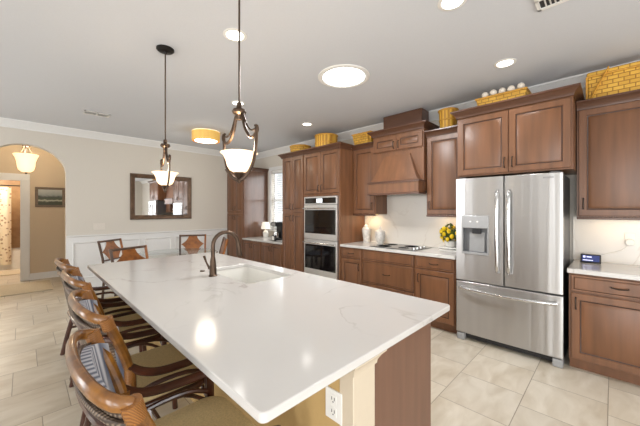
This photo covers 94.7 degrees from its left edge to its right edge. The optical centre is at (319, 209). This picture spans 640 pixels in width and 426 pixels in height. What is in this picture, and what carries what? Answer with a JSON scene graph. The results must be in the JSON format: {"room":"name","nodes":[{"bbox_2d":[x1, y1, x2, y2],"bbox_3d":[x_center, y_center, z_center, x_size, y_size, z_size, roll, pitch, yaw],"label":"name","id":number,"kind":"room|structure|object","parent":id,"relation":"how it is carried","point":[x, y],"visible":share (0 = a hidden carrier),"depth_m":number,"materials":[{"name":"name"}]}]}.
{"room":"kitchen","nodes":[
{"label":"kitchen","id":0,"kind":"room"},
{"bbox_2d":[0,180,19,247],"bbox_3d":[-7.532,0.025,6.494,2.600,2.830,2.100,0,0,45],"label":"wall","id":1,"kind":"structure","parent":0,"point":[15,190],"depth_m":7.71,"materials":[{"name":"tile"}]},
{"bbox_3d":[-7.833,-0.590,6.772,0.026,0.026,1.830,0,0,45],"label":"curtain rod","id":2,"kind":"object","parent":1,"relation":"attached to","visible":0},
{"bbox_2d":[0,187,10,264],"bbox_3d":[-7.930,0.353,6.678,0.060,1.933,1.300,0,0,45],"label":"shower curtain","id":3,"kind":"object","parent":2,"relation":"hanging from","point":[5,192],"visible":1,"depth_m":7.06,"materials":[{"name":"beige fabric"}]},
{"bbox_2d":[0,145,64,272],"bbox_3d":[-6.073,0.025,6.032,0.120,2.830,3.200,0,0,45],"label":"wall","id":4,"kind":"structure","parent":0,"point":[47,224],"depth_m":6.21,"materials":[{"name":"beige paint"}]},
{"bbox_2d":[0,173,29,280],"bbox_3d":[-6.422,0.355,5.660,0.150,2.170,1.220,0,0,45],"label":"door frame","id":5,"kind":"structure","parent":4,"relation":"in","point":[24,179],"depth_m":5.98,"materials":[{"name":"white paint"}]},
{"bbox_2d":[30,271,59,279],"bbox_3d":[-5.426,1.373,6.587,0.016,0.135,1.500,0,0,45],"label":"baseboard","id":6,"kind":"structure","parent":4,"relation":"attached to","point":[41,275],"depth_m":6.20,"materials":[{"name":"white paint"}]},
{"bbox_2d":[35,187,64,206],"bbox_3d":[-5.731,-0.270,6.271,0.028,0.420,0.472,0,0,45],"label":"framed painting","id":7,"kind":"object","parent":4,"relation":"attached to","point":[44,196],"visible":0.96,"depth_m":6.26,"materials":[{"name":"paint"}]},
{"bbox_2d":[0,126,226,258],"bbox_3d":[-4.412,0.025,5.030,0.150,2.830,7.320,0,0,45],"label":"wall","id":8,"kind":"structure","parent":0,"point":[97,172],"depth_m":5.53,"materials":[{"name":"beige paint"}]},
{"bbox_2d":[73,241,104,277],"bbox_3d":[-4.085,0.880,5.227,0.020,0.640,0.460,0,0,45],"label":"trim","id":9,"kind":"structure","parent":8,"relation":"attached to","point":[74,243],"depth_m":5.16,"materials":[{"name":"white paint"}]},
{"bbox_2d":[93,223,104,229],"bbox_3d":[-3.995,0.297,5.335,0.010,0.115,0.170,0,0,45],"label":"light switch","id":10,"kind":"object","parent":8,"relation":"attached to","point":[96,226],"visible":1,"depth_m":5.33,"materials":[{"name":"beige plastic"}]},
{"bbox_2d":[91,282,106,286],"bbox_3d":[-4.593,1.373,4.731,0.016,0.135,6.640,0,0,45],"label":"baseboard","id":11,"kind":"structure","parent":8,"relation":"attached to","point":[98,284],"depth_m":5.31,"materials":[{"name":"white paint"}]},
{"bbox_2d":[110,239,139,262],"bbox_3d":[-3.697,0.880,5.617,0.020,0.640,0.480,0,0,45],"label":"trim","id":12,"kind":"structure","parent":8,"relation":"attached to","point":[124,239],"depth_m":5.73,"materials":[{"name":"white paint"}]},
{"bbox_2d":[66,232,226,282],"bbox_3d":[-3.279,0.965,6.059,0.008,0.950,2.943,0,0,45],"label":"wainscoting","id":13,"kind":"structure","parent":8,"relation":"attached to","point":[86,254],"depth_m":5.44,"materials":[{"name":"white paint"}]},
{"bbox_2d":[66,228,226,239],"bbox_3d":[-3.269,0.475,6.050,0.035,0.070,2.943,0,0,45],"label":"trim","id":14,"kind":"structure","parent":8,"relation":"attached to","point":[74,237],"depth_m":5.77,"materials":[{"name":"white paint"}]},
{"bbox_2d":[145,237,171,248],"bbox_3d":[-3.296,0.880,6.022,0.020,0.640,0.500,0,0,45],"label":"trim","id":15,"kind":"structure","parent":8,"relation":"attached to","point":[157,237],"depth_m":6.08,"materials":[{"name":"white paint"}]},
{"bbox_2d":[130,173,191,219],"bbox_3d":[-3.236,-0.262,6.075,0.045,0.897,1.160,0,0,45],"label":"wall mirror","id":16,"kind":"object","parent":8,"relation":"attached to","point":[148,199],"visible":0.89,"depth_m":6.01,"materials":[{"name":"brown metal"}]},
{"bbox_2d":[175,236,199,248],"bbox_3d":[-2.880,0.880,6.441,0.020,0.640,0.520,0,0,45],"label":"trim","id":17,"kind":"structure","parent":8,"relation":"attached to","point":[176,237],"depth_m":6.26,"materials":[{"name":"white paint"}]},
{"bbox_2d":[0,0,639,152],"bbox_3d":[-2.531,-1.440,3.127,14.800,0.100,7.670,0,0,45],"label":"ceiling","id":18,"kind":"structure","parent":0,"point":[60,60],"depth_m":2.65,"materials":[{"name":"white paint"}]},
{"bbox_2d":[12,145,38,173],"bbox_3d":[-5.293,-1.017,5.314,0.344,0.744,0.344,0,0,45],"label":"ceiling lamp","id":19,"kind":"object","parent":18,"relation":"hanging from","point":[26,162],"visible":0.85,"depth_m":5.24,"materials":[{"name":"white glass"}]},
{"bbox_2d":[83,110,110,117],"bbox_3d":[-3.218,-1.384,4.253,0.170,0.012,0.300,0,0,45],"label":"ceiling vent","id":20,"kind":"object","parent":18,"relation":"in","point":[84,111],"visible":1,"depth_m":4.24,"materials":[{"name":"white plastic"}]},
{"bbox_2d":[152,44,177,192],"bbox_3d":[-1.335,-0.769,2.545,0.210,1.239,0.280,0,0,-3],"label":"pendant lamp","id":21,"kind":"object","parent":18,"relation":"hanging from","point":[164,178],"visible":1,"depth_m":2.51,"materials":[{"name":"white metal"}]},
{"bbox_2d":[192,129,219,143],"bbox_3d":[-2.033,-1.305,5.261,0.470,0.170,0.470,0,0,45],"label":"drum ceiling light","id":22,"kind":"object","parent":18,"relation":"attached to","point":[205,136],"visible":1,"depth_m":5.10,"materials":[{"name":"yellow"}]},
{"bbox_2d":[195,138,216,142],"bbox_3d":[-2.033,-1.230,5.261,0.456,0.020,0.456,0,0,45],"label":"diffuser","id":23,"kind":"object","parent":22,"relation":"attached to","point":[199,140],"depth_m":5.19,"materials":[{"name":"white plastic"}]},
{"bbox_2d":[223,28,246,41],"bbox_3d":[-0.675,-1.386,2.343,0.184,0.008,0.184,0,0,45],"label":"recessed light","id":24,"kind":"object","parent":18,"relation":"in","point":[231,34],"visible":0.94,"depth_m":2.33,"materials":[{"name":"white plastic"}]},
{"bbox_2d":[231,100,244,105],"bbox_3d":[-1.065,-1.386,3.832,0.184,0.008,0.184,0,0,45],"label":"recessed light","id":25,"kind":"object","parent":18,"relation":"in","point":[234,102],"visible":0.66,"depth_m":3.80,"materials":[{"name":"white"}]},
{"bbox_2d":[220,0,258,182],"bbox_3d":[-0.457,-0.769,1.669,0.279,1.239,0.211,0,0,4],"label":"pendant lamp","id":26,"kind":"object","parent":18,"relation":"hanging from","point":[238,161],"visible":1,"depth_m":1.63,"materials":[{"name":"white glass"}]},
{"bbox_2d":[301,122,312,125],"bbox_3d":[-0.210,-1.386,4.768,0.184,0.008,0.184,0,0,45],"label":"recessed light","id":27,"kind":"object","parent":18,"relation":"in","point":[304,123],"visible":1,"depth_m":4.77,"materials":[{"name":"white"}]},
{"bbox_2d":[318,64,369,87],"bbox_3d":[0.248,-1.381,3.080,0.540,0.018,0.540,0,0,45],"label":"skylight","id":28,"kind":"object","parent":18,"relation":"attached to","point":[342,75],"visible":1,"depth_m":3.03,"materials":[{"name":"white plastic"}]},
{"bbox_2d":[437,0,466,10],"bbox_3d":[0.881,-1.386,1.965,0.184,0.008,0.184,0,0,45],"label":"recessed light","id":29,"kind":"object","parent":18,"relation":"in","point":[443,5],"visible":1,"depth_m":1.99,"materials":[{"name":"white"}]},
{"bbox_2d":[494,58,516,67],"bbox_3d":[1.749,-1.386,2.790,0.184,0.008,0.184,0,0,45],"label":"recessed light","id":30,"kind":"object","parent":18,"relation":"in","point":[507,62],"visible":1,"depth_m":2.79,"materials":[{"name":"white"}]},
{"bbox_2d":[534,0,568,11],"bbox_3d":[1.556,-1.384,1.837,0.360,0.012,0.260,0,0,45],"label":"ceiling vent","id":31,"kind":"object","parent":18,"relation":"in","point":[541,5],"visible":1,"depth_m":1.98,"materials":[{"name":"white plastic"}]},
{"bbox_2d":[0,268,639,425],"bbox_3d":[-2.531,1.490,3.127,14.800,0.100,7.670,0,0,45],"label":"floor","id":32,"kind":"structure","parent":0,"point":[474,382],"depth_m":2.46,"materials":[{"name":"tile"}]},
{"bbox_2d":[0,248,19,269],"bbox_3d":[-8.127,1.212,7.065,0.690,0.454,1.810,0,0,45],"label":"bathtub","id":33,"kind":"object","parent":32,"relation":"on","point":[15,252],"visible":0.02,"depth_m":7.22,"materials":[{"name":"white ceramic"}]},
{"bbox_2d":[0,269,19,275],"bbox_3d":[-7.260,1.432,6.562,0.650,0.014,0.880,0,0,45],"label":"bath mat","id":34,"kind":"object","parent":32,"relation":"on","point":[10,272],"visible":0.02,"depth_m":6.73,"materials":[{"name":"beige fabric"}]},
{"bbox_2d":[0,280,52,296],"bbox_3d":[-5.585,1.433,5.290,1.000,0.011,1.135,0,0,45],"label":"rug","id":35,"kind":"object","parent":32,"relation":"on","point":[29,287],"visible":1,"depth_m":5.37,"materials":[{"name":"beige fabric"}]},
{"bbox_2d":[54,258,141,379],"bbox_3d":[-2.175,0.948,2.888,0.676,0.992,0.633,0,0,43],"label":"chair","id":36,"kind":"object","parent":32,"relation":"on","point":[62,263],"visible":0.3,"depth_m":2.79,"materials":[{"name":"wood"}]},
{"bbox_2d":[97,238,122,297],"bbox_3d":[-3.118,0.956,4.708,0.534,0.971,0.484,0,0,4],"label":"dining chair","id":37,"kind":"object","parent":32,"relation":"on","point":[110,244],"visible":0.25,"depth_m":4.65,"materials":[{"name":"brown wood"}]},
{"bbox_2d":[61,268,166,425],"bbox_3d":[-1.640,0.948,2.350,0.676,0.992,0.633,0,0,45],"label":"chair","id":38,"kind":"object","parent":32,"relation":"on","point":[131,323],"visible":0.4,"depth_m":2.23,"materials":[{"name":"wood"}]},
{"bbox_2d":[109,245,148,295],"bbox_3d":[-2.220,0.956,3.678,0.534,0.971,0.484,0,0,24],"label":"dining chair","id":39,"kind":"object","parent":32,"relation":"on","point":[129,253],"visible":0.17,"depth_m":3.75,"materials":[{"name":"brown wood"}]},
{"bbox_2d":[68,289,205,425],"bbox_3d":[-1.051,0.948,1.723,0.676,0.992,0.633,0,0,45],"label":"chair","id":40,"kind":"object","parent":32,"relation":"on","point":[165,363],"visible":0.59,"depth_m":1.58,"materials":[{"name":"wood"}]},
{"bbox_2d":[65,328,280,425],"bbox_3d":[-0.561,0.948,1.137,0.676,0.992,0.633,0,0,45],"label":"chair","id":41,"kind":"object","parent":32,"relation":"on","point":[101,390],"visible":0.95,"depth_m":1.19,"materials":[{"name":"wood"}]},
{"bbox_2d":[138,248,217,258],"bbox_3d":[-2.264,1.060,4.645,1.240,0.760,1.240,0,0,45],"label":"dining table","id":42,"kind":"object","parent":32,"relation":"on","point":[181,251],"visible":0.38,"depth_m":4.72,"materials":[{"name":"grey glass"}]},
{"bbox_2d":[179,234,205,248],"bbox_3d":[-2.378,0.956,5.460,0.484,0.971,0.534,0,0,-18],"label":"dining chair","id":43,"kind":"object","parent":32,"relation":"on","point":[192,241],"visible":0.25,"depth_m":5.66,"materials":[{"name":"brown wood"}]},
{"bbox_2d":[219,237,228,254],"bbox_3d":[-1.833,0.956,4.918,0.534,0.971,0.484,0,0,-25],"label":"dining chair","id":44,"kind":"object","parent":32,"relation":"on","point":[224,242],"visible":0.3,"depth_m":4.96,"materials":[{"name":"brown wood"}]},
{"bbox_2d":[225,167,268,258],"bbox_3d":[-1.740,0.235,7.021,0.776,2.410,0.723,0,0,45],"label":"tall cabinet","id":45,"kind":"object","parent":32,"relation":"on","point":[247,200],"visible":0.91,"depth_m":6.80,"materials":[{"name":"brown wood"}]},
{"bbox_2d":[243,240,261,262],"bbox_3d":[-1.246,1.048,6.546,0.703,0.785,0.701,0,0,45],"label":"base cabinet","id":46,"kind":"object","parent":32,"relation":"on","point":[251,249],"visible":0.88,"depth_m":6.29,"materials":[{"name":"brown wood"}]},
{"bbox_2d":[261,242,281,266],"bbox_3d":[-0.746,1.048,6.050,0.703,0.785,0.701,0,0,45],"label":"base cabinet","id":47,"kind":"object","parent":32,"relation":"on","point":[271,254],"visible":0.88,"depth_m":5.81,"materials":[{"name":"brown wood"}]},
{"bbox_2d":[242,236,281,244],"bbox_3d":[-0.991,0.637,6.303,1.406,0.034,0.687,0,0,45],"label":"countertop","id":48,"kind":"structure","parent":47,"relation":"on","point":[259,239],"depth_m":6.20,"materials":[{"name":"white stone"}]},
{"bbox_2d":[261,222,269,236],"bbox_3d":[-1.239,0.447,6.728,0.214,0.345,0.214,0,0,45],"label":"table lamp","id":49,"kind":"object","parent":48,"relation":"on","point":[265,225],"visible":0.99,"depth_m":6.67,"materials":[{"name":"white ceramic"}]},
{"bbox_2d":[271,222,281,239],"bbox_3d":[-0.878,0.435,6.169,0.180,0.370,0.243,0,0,45],"label":"coffee maker","id":50,"kind":"object","parent":48,"relation":"on","point":[278,225],"visible":0.65,"depth_m":6.11,"materials":[{"name":"plastic"}]},
{"bbox_2d":[147,322,430,425],"bbox_3d":[-0.661,0.999,2.287,2.822,0.883,0.954,0,0,45],"label":"base cabinet","id":51,"kind":"object","parent":32,"relation":"on","point":[392,388],"visible":0.23,"depth_m":1.34,"materials":[{"name":"brown wood"}]},
{"bbox_2d":[87,252,449,423],"bbox_3d":[-0.751,0.541,2.230,2.932,0.030,1.242,0,0,45],"label":"countertop","id":52,"kind":"structure","parent":51,"relation":"on","point":[272,345],"depth_m":1.40,"materials":[{"name":"white stone"}]},
{"bbox_2d":[203,230,241,276],"bbox_3d":[-0.787,0.346,2.407,0.310,0.360,0.112,0,0,-25],"label":"kitchen faucet","id":53,"kind":"object","parent":52,"relation":"on","point":[212,268],"visible":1,"depth_m":2.36,"materials":[{"name":"brown metal"}]},
{"bbox_2d":[217,267,283,283],"bbox_3d":[-0.620,0.669,2.498,0.760,0.222,0.450,0,0,45],"label":"sink","id":54,"kind":"object","parent":52,"relation":"in","point":[247,275],"visible":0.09,"depth_m":2.79,"materials":[{"name":"white ceramic"}]},
{"bbox_2d":[330,393,335,417],"bbox_3d":[0.054,0.797,1.204,0.034,0.087,0.002,0,0,45],"label":"socket","id":55,"kind":"object","parent":51,"relation":"attached to","point":[332,395],"depth_m":1.20,"materials":[{"name":"white plastic"}]},
{"bbox_2d":[326,386,341,425],"bbox_3d":[0.057,0.797,1.207,0.090,0.125,0.007,0,0,45],"label":"outlet plate","id":56,"kind":"object","parent":51,"relation":"attached to","point":[333,393],"depth_m":1.20,"materials":[{"name":"white plastic"}]},
{"bbox_2d":[278,150,303,271],"bbox_3d":[-0.311,0.200,5.602,0.655,2.480,0.723,0,0,45],"label":"pantry cabinet","id":57,"kind":"object","parent":32,"relation":"on","point":[292,162],"visible":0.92,"depth_m":5.34,"materials":[{"name":"brown wood"}]},
{"bbox_2d":[290,144,310,151],"bbox_3d":[-0.373,-1.117,5.613,0.418,0.253,0.418,0,0,45],"label":"basket","id":58,"kind":"object","parent":57,"relation":"on","point":[296,147],"visible":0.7,"depth_m":5.44,"materials":[{"name":"yellow wicker"}]},
{"bbox_2d":[301,142,364,279],"bbox_3d":[0.240,0.200,5.054,0.895,2.480,0.723,0,0,45],"label":"tall cabinet","id":59,"kind":"object","parent":32,"relation":"on","point":[328,168],"visible":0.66,"depth_m":4.74,"materials":[{"name":"brown wood"}]},
{"bbox_2d":[302,196,338,279],"bbox_3d":[0.174,0.435,5.032,0.769,1.320,0.614,0,0,45],"label":"double oven","id":60,"kind":"object","parent":59,"relation":"in","point":[321,213],"visible":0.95,"depth_m":4.80,"materials":[{"name":"metal"}]},
{"bbox_2d":[314,133,337,146],"bbox_3d":[0.110,-1.145,5.162,0.416,0.309,0.416,0,0,45],"label":"basket","id":61,"kind":"object","parent":59,"relation":"on","point":[321,139],"visible":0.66,"depth_m":4.99,"materials":[{"name":"yellow wicker"}]},
{"bbox_2d":[341,247,362,284],"bbox_3d":[0.678,1.003,4.649,0.408,0.874,0.681,0,0,45],"label":"base cabinet","id":62,"kind":"object","parent":32,"relation":"on","point":[351,258],"visible":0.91,"depth_m":4.41,"materials":[{"name":"brown wood"}]},
{"bbox_2d":[363,249,414,296],"bbox_3d":[1.113,1.003,4.218,0.813,0.874,0.681,0,0,45],"label":"base cabinet","id":63,"kind":"object","parent":32,"relation":"on","point":[388,271],"visible":0.55,"depth_m":3.96,"materials":[{"name":"brown wood"}]},
{"bbox_2d":[415,255,456,333],"bbox_3d":[1.579,1.003,3.754,0.498,0.874,0.681,0,0,45],"label":"base cabinet","id":64,"kind":"object","parent":32,"relation":"on","point":[435,278],"visible":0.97,"depth_m":3.50,"materials":[{"name":"brown wood"}]},
{"bbox_2d":[340,241,455,259],"bbox_3d":[1.155,0.545,4.193,1.726,0.039,0.658,0,0,45],"label":"countertop","id":65,"kind":"structure","parent":64,"relation":"on","point":[434,251],"depth_m":3.87,"materials":[{"name":"white stone"}]},
{"bbox_2d":[362,223,370,241],"bbox_3d":[0.761,0.370,4.839,0.148,0.310,0.148,0,0,45],"label":"ceramic urn","id":66,"kind":"object","parent":65,"relation":"on","point":[366,230],"visible":0.99,"depth_m":4.79,"materials":[{"name":"white ceramic"}]},
{"bbox_2d":[375,226,384,243],"bbox_3d":[0.939,0.389,4.606,0.160,0.274,0.160,0,0,45],"label":"lidded jar","id":67,"kind":"object","parent":65,"relation":"on","point":[379,234],"visible":0.99,"depth_m":4.55,"materials":[{"name":"ceramic"}]},
{"bbox_2d":[371,243,431,250],"bbox_3d":[1.138,0.510,4.190,0.710,0.032,0.490,0,0,45],"label":"cooktop","id":68,"kind":"object","parent":65,"relation":"in","point":[386,245],"visible":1,"depth_m":4.10,"materials":[{"name":"silver glass"}]},
{"bbox_2d":[438,246,455,251],"bbox_3d":[1.698,0.503,3.838,0.240,0.046,0.200,0,0,45],"label":"cake stand","id":69,"kind":"object","parent":65,"relation":"on","point":[444,248],"visible":0.66,"depth_m":3.79,"materials":[{"name":"white ceramic"}]},
{"bbox_2d":[439,223,455,246],"bbox_3d":[1.697,0.320,3.843,0.264,0.319,0.261,0,0,45],"label":"plant","id":70,"kind":"object","parent":69,"relation":"on","point":[449,233],"visible":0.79,"depth_m":3.79,"materials":[{"name":"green plant"}]},
{"bbox_2d":[456,171,569,367],"bbox_3d":[2.065,0.540,3.193,0.934,1.800,0.738,0,0,45],"label":"refrigerator","id":71,"kind":"object","parent":32,"relation":"on","point":[513,231],"visible":1,"depth_m":2.93,"materials":[{"name":"metal"}]},
{"bbox_2d":[569,273,639,385],"bbox_3d":[2.688,1.003,2.653,0.643,0.874,0.681,0,0,45],"label":"base cabinet","id":72,"kind":"object","parent":32,"relation":"on","point":[604,312],"visible":1,"depth_m":2.50,"materials":[{"name":"brown wood"}]},
{"bbox_2d":[567,260,639,280],"bbox_3d":[2.693,0.545,2.665,0.655,0.039,0.658,0,0,45],"label":"countertop","id":73,"kind":"structure","parent":72,"relation":"on","point":[612,270],"depth_m":2.61,"materials":[{"name":"white stone"}]},
{"bbox_2d":[580,254,600,263],"bbox_3d":[2.702,0.484,2.944,0.152,0.084,0.071,0,0,45],"label":"smart display","id":74,"kind":"object","parent":73,"relation":"on","point":[587,258],"visible":1,"depth_m":2.93,"materials":[{"name":"plastic"}]},
{"bbox_2d":[253,88,585,263],"bbox_3d":[1.697,0.025,4.227,9.950,2.830,0.150,0,0,45],"label":"wall","id":75,"kind":"structure","parent":0,"point":[271,161],"depth_m":4.73,"materials":[{"name":"beige paint"}]},
{"bbox_2d":[267,166,281,230],"bbox_3d":[-0.726,-0.255,6.577,1.300,1.490,0.170,0,0,45],"label":"window","id":76,"kind":"structure","parent":75,"relation":"in","point":[276,167],"depth_m":6.96,"materials":[{"name":"white paint"}]},
{"bbox_2d":[272,170,281,226],"bbox_3d":[-0.723,-0.244,6.580,1.084,1.348,0.054,0,0,45],"label":"window blind","id":77,"kind":"object","parent":76,"relation":"attached to","point":[276,171],"visible":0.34,"depth_m":6.83,"materials":[{"name":"white plastic"}]},
{"bbox_2d":[0,60,639,158],"bbox_3d":[-0.882,-1.330,1.524,9.800,0.120,7.320,0,0,45],"label":"trim","id":78,"kind":"structure","parent":75,"relation":"attached to","point":[433,114],"depth_m":5.00,"materials":[{"name":"white paint"}]},
{"bbox_2d":[352,141,386,215],"bbox_3d":[0.783,-0.473,4.741,0.428,1.124,0.403,0,0,45],"label":"upper cabinet","id":79,"kind":"object","parent":75,"relation":"attached to","point":[363,205],"visible":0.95,"depth_m":4.64,"materials":[{"name":"brown wood"}]},
{"bbox_2d":[351,131,372,144],"bbox_3d":[0.736,-1.107,4.779,0.381,0.252,0.278,0,0,45],"label":"basket","id":80,"kind":"object","parent":79,"relation":"on","point":[359,138],"visible":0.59,"depth_m":4.69,"materials":[{"name":"yellow wicker"}]},
{"bbox_2d":[367,147,426,195],"bbox_3d":[1.171,-0.520,4.251,0.808,0.616,0.551,0,0,45],"label":"range hood","id":81,"kind":"object","parent":75,"relation":"attached to","point":[404,172],"visible":0.91,"depth_m":4.03,"materials":[{"name":"brown wood"}]},
{"bbox_2d":[367,108,439,154],"bbox_3d":[1.198,-1.109,4.279,0.912,0.557,0.473,0,0,45],"label":"upper cabinet","id":82,"kind":"object","parent":75,"relation":"attached to","point":[405,130],"visible":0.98,"depth_m":4.11,"materials":[{"name":"brown wood"}]},
{"bbox_2d":[365,195,455,246],"bbox_3d":[1.381,0.156,4.420,1.726,0.738,0.019,0,0,45],"label":"backsplash","id":83,"kind":"structure","parent":75,"relation":"attached to","point":[406,222],"depth_m":4.44,"materials":[{"name":"tile"}]},
{"bbox_2d":[424,125,458,216],"bbox_3d":[1.677,-0.473,3.853,0.468,1.124,0.403,0,0,45],"label":"upper cabinet","id":84,"kind":"object","parent":75,"relation":"attached to","point":[441,142],"visible":0.77,"depth_m":3.76,"materials":[{"name":"brown wood"}]},
{"bbox_2d":[438,107,458,127],"bbox_3d":[1.666,-1.139,3.835,0.254,0.316,0.254,0,0,45],"label":"basket","id":85,"kind":"object","parent":84,"relation":"on","point":[446,119],"visible":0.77,"depth_m":3.74,"materials":[{"name":"yellow wicker"}]},
{"bbox_2d":[450,82,584,177],"bbox_3d":[2.123,-0.747,3.220,1.123,0.743,0.673,0,0,45],"label":"upper cabinet","id":86,"kind":"object","parent":75,"relation":"attached to","point":[534,133],"visible":0.97,"depth_m":2.95,"materials":[{"name":"brown wood"}]},
{"bbox_2d":[475,87,531,105],"bbox_3d":[2.015,-1.151,3.249,0.491,0.201,0.271,0,0,45],"label":"basket","id":87,"kind":"object","parent":86,"relation":"on","point":[523,91],"visible":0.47,"depth_m":3.14,"materials":[{"name":"yellow wicker"}]},
{"bbox_2d":[490,89,496,94],"bbox_3d":[1.904,-1.289,3.240,0.069,0.069,0.072,0,0,-19],"label":"shell","id":88,"kind":"object","parent":87,"relation":"on","point":[492,92],"visible":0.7,"depth_m":3.22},
{"bbox_2d":[498,88,505,92],"bbox_3d":[1.968,-1.285,3.184,0.069,0.068,0.072,0,0,-25],"label":"shell","id":89,"kind":"object","parent":87,"relation":"on","point":[501,90],"visible":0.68,"depth_m":3.16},
{"bbox_2d":[507,85,514,90],"bbox_3d":[2.022,-1.282,3.120,0.071,0.069,0.070,0,0,36],"label":"shell","id":90,"kind":"object","parent":87,"relation":"on","point":[511,87],"visible":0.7,"depth_m":3.10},
{"bbox_2d":[517,83,524,88],"bbox_3d":[2.090,-1.290,3.069,0.068,0.069,0.073,0,0,10],"label":"shell","id":91,"kind":"object","parent":87,"relation":"on","point":[520,85],"visible":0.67,"depth_m":3.04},
{"bbox_2d":[573,216,639,265],"bbox_3d":[2.917,0.296,2.895,0.660,0.458,0.019,0,0,45],"label":"backsplash","id":92,"kind":"structure","parent":75,"relation":"attached to","point":[590,236],"depth_m":2.94,"materials":[{"name":"stone"}]},
{"bbox_2d":[601,233,634,255],"bbox_3d":[2.870,0.368,2.894,0.309,0.297,0.050,0,0,36],"label":"wall outlet","id":93,"kind":"object","parent":92,"relation":"attached to","point":[629,237],"visible":0.87,"depth_m":2.82,"materials":[{"name":"white plastic"}]},
{"bbox_2d":[576,89,639,219],"bbox_3d":[2.799,-0.473,2.739,0.609,1.124,0.403,0,0,45],"label":"upper cabinet","id":94,"kind":"object","parent":75,"relation":"attached to","point":[608,126],"visible":1,"depth_m":2.69,"materials":[{"name":"brown wood"}]},
{"bbox_2d":[586,61,639,98],"bbox_3d":[2.806,-1.149,2.719,0.521,0.335,0.297,0,0,45],"label":"basket","id":95,"kind":"object","parent":94,"relation":"on","point":[626,77],"visible":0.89,"depth_m":2.69,"materials":[{"name":"yellow wicker"}]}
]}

